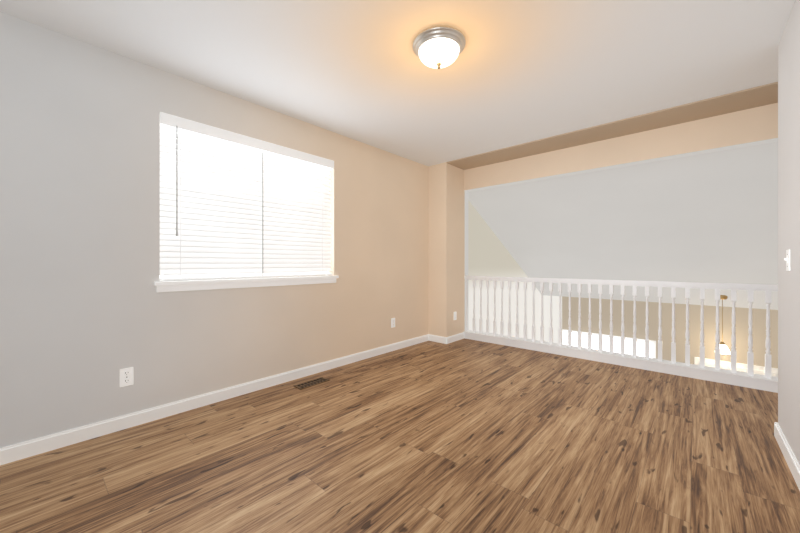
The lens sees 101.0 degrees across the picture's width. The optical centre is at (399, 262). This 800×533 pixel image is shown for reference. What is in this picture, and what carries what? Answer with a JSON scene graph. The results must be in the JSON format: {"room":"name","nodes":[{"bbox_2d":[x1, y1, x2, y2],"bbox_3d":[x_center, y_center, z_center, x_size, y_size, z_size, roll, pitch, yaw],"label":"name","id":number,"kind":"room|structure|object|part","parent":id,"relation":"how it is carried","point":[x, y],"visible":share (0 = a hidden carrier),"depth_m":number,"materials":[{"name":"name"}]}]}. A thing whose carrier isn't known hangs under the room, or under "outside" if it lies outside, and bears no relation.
{"room":"empty loft room","nodes":[
{"label":"empty loft room","id":0,"kind":"room"},
{"bbox_2d":[0,12,540,447],"bbox_3d":[0.340,1.165,4.679,0.150,5.340,9.530,0,0,42],"label":"wall","id":1,"kind":"structure","parent":0,"point":[80,303],"depth_m":2.22,"materials":[{"name":"paint"}]},
{"bbox_2d":[120,367,133,386],"bbox_3d":[-1.797,0.750,2.170,0.008,0.115,0.070,0,0,42],"label":"outlet","id":2,"kind":"object","parent":1,"relation":"attached to","point":[127,374],"visible":1,"depth_m":2.17,"materials":[{"name":"plastic"}]},
{"bbox_2d":[0,332,463,464],"bbox_3d":[-0.873,1.041,2.974,0.314,0.088,5.070,0,0,42],"label":"baseboard","id":3,"kind":"structure","parent":1,"relation":"attached to","point":[26,449],"depth_m":2.37,"materials":[{"name":"white wood"}]},
{"bbox_2d":[154,112,338,292],"bbox_3d":[-1.219,-0.427,2.897,0.170,1.264,1.565,0,0,42],"label":"window","id":4,"kind":"structure","parent":1,"relation":"in","point":[246,209],"depth_m":2.73,"materials":[{"name":"white plastic"}]},
{"bbox_3d":[-1.268,-0.463,2.942,0.004,1.095,1.405,0,0,42],"label":"pane","id":5,"kind":"part","parent":4,"relation":"part of","materials":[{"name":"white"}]},
{"bbox_2d":[391,318,394,327],"bbox_3d":[-0.084,0.740,4.086,0.008,0.115,0.070,0,0,42],"label":"outlet","id":6,"kind":"object","parent":1,"relation":"attached to","point":[392,319],"visible":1,"depth_m":4.07,"materials":[{"name":"plastic"}]},
{"bbox_2d":[0,0,794,165],"bbox_3d":[0.692,-1.430,1.172,5.350,0.150,4.770,0,0,42],"label":"ceiling","id":7,"kind":"structure","parent":0,"point":[526,71],"depth_m":2.15,"materials":[{"name":"paint"}]},
{"bbox_2d":[413,26,465,68],"bbox_3d":[0.240,-1.277,2.039,0.326,0.156,0.326,0,0,42],"label":"flush-mount light fixture","id":8,"kind":"object","parent":7,"relation":"attached to","point":[437,47],"visible":1,"depth_m":1.96,"materials":[{"name":"white glass"}]},
{"bbox_3d":[0.240,-1.270,2.039,0.252,0.078,0.252,0,0,42],"label":"lamp shade","id":9,"kind":"part","parent":8,"relation":"part of","materials":[{"name":"white glass"}]},
{"bbox_2d":[446,82,777,169],"bbox_3d":[2.600,-1.424,2.968,4.900,0.162,0.450,0,0,42],"label":"strip","id":10,"kind":"object","parent":7,"relation":"attached to","point":[767,94],"depth_m":3.20,"materials":[{"name":"beige paint"}]},
{"bbox_2d":[0,338,799,532],"bbox_3d":[0.882,1.235,1.384,5.350,0.300,5.340,0,0,42],"label":"floor","id":11,"kind":"structure","parent":0,"point":[464,435],"depth_m":1.83,"materials":[{"name":"brown wood"}]},
{"bbox_2d":[294,377,328,389],"bbox_3d":[-0.793,1.082,2.976,0.115,0.006,0.300,0,0,42],"label":"floor vent","id":12,"kind":"object","parent":11,"relation":"in","point":[307,384],"visible":1,"depth_m":2.97,"materials":[{"name":"brown metal"}]},
{"bbox_2d":[428,162,464,336],"bbox_3d":[0.645,-0.060,4.795,0.450,2.890,0.570,0,0,42],"label":"chase","id":13,"kind":"object","parent":11,"relation":"on","point":[446,193],"depth_m":4.56,"materials":[{"name":"beige paint"}]},
{"bbox_2d":[465,191,467,330],"bbox_3d":[0.971,0.018,4.819,0.004,2.135,0.100,0,0,42],"label":"jamb","id":14,"kind":"object","parent":13,"relation":"attached to","point":[466,193],"depth_m":4.82,"materials":[{"name":"white paint"}]},
{"bbox_2d":[463,274,777,392],"bbox_3d":[2.790,0.623,3.180,4.900,0.925,0.160,0,0,42],"label":"railing","id":15,"kind":"object","parent":11,"relation":"on","point":[748,379],"visible":0.94,"depth_m":3.45,"materials":[{"name":"white wood"}]},
{"bbox_2d":[543,295,562,342],"bbox_3d":[3.694,2.235,7.972,0.460,3.200,0.150,0,0,42],"label":"pier","id":16,"kind":"object","parent":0,"point":[546,299],"depth_m":7.91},
{"bbox_2d":[464,103,777,189],"bbox_3d":[2.790,-1.278,3.180,4.900,0.455,0.120,0,0,42],"label":"header","id":17,"kind":"object","parent":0,"point":[760,123],"visible":0.67,"depth_m":3.39,"materials":[{"name":"beige paint"}]},
{"bbox_2d":[464,138,777,191],"bbox_3d":[2.791,-1.048,3.182,4.900,0.004,0.116,0,0,42],"label":"trim","id":18,"kind":"structure","parent":0,"point":[774,139],"depth_m":3.43,"materials":[{"name":"white paint"}]},
{"bbox_2d":[468,142,777,309],"bbox_3d":[4.058,-0.301,4.936,5.350,2.329,4.190,0,0,42],"label":"vault","id":19,"kind":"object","parent":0,"point":[712,217],"visible":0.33,"depth_m":4.75,"materials":[{"name":"paint"}]},
{"bbox_2d":[719,295,729,354],"bbox_3d":[5.546,1.048,5.678,0.196,1.000,0.196,0,0,42],"label":"pendant lamp","id":20,"kind":"object","parent":19,"relation":"hanging from","point":[724,349],"visible":0.82,"depth_m":5.63,"materials":[{"name":"gold metal"}]},
{"bbox_3d":[5.546,0.973,5.678,0.130,0.850,0.130,0,0,42],"label":"stem","id":21,"kind":"part","parent":20,"relation":"part of","materials":[{"name":"gold metal"}]},
{"bbox_3d":[5.546,1.470,5.678,0.196,0.155,0.196,0,0,42],"label":"lamp shade","id":22,"kind":"part","parent":20,"relation":"part of","materials":[{"name":"white glass"}]},
{"bbox_2d":[562,296,777,368],"bbox_3d":[5.632,2.235,6.239,4.740,3.200,0.150,0,0,42],"label":"wall","id":23,"kind":"structure","parent":0,"point":[758,315],"depth_m":6.33,"materials":[{"name":"paint"}]},
{"bbox_2d":[562,329,655,357],"bbox_3d":[4.462,2.320,7.211,1.800,1.530,0.080,0,0,42],"label":"window","id":24,"kind":"structure","parent":23,"relation":"in","point":[617,339],"depth_m":7.10,"materials":[{"name":"white"}]},
{"bbox_2d":[694,357,777,376],"bbox_3d":[5.936,2.800,5.836,1.090,2.070,0.044,0,0,42],"label":"window","id":25,"kind":"structure","parent":23,"relation":"in","point":[741,367],"depth_m":5.81,"materials":[{"name":"white glass"}]},
{"bbox_2d":[778,0,799,464],"bbox_3d":[1.015,-0.060,0.468,0.120,2.890,4.150,0,0,42],"label":"wall","id":26,"kind":"structure","parent":0,"point":[789,43],"depth_m":1.82,"materials":[{"name":"paint"}]},
{"bbox_2d":[774,422,799,490],"bbox_3d":[1.064,1.041,0.533,0.134,0.088,4.014,0,0,42],"label":"baseboard","id":27,"kind":"structure","parent":26,"relation":"attached to","point":[787,452],"depth_m":1.78,"materials":[{"name":"white wood"}]},
{"bbox_2d":[784,250,789,270],"bbox_3d":[2.134,-0.015,1.821,0.017,0.115,0.070,0,0,42],"label":"switch","id":28,"kind":"object","parent":26,"relation":"attached to","point":[787,259],"visible":1,"depth_m":1.81,"materials":[{"name":"plastic"}]}
]}

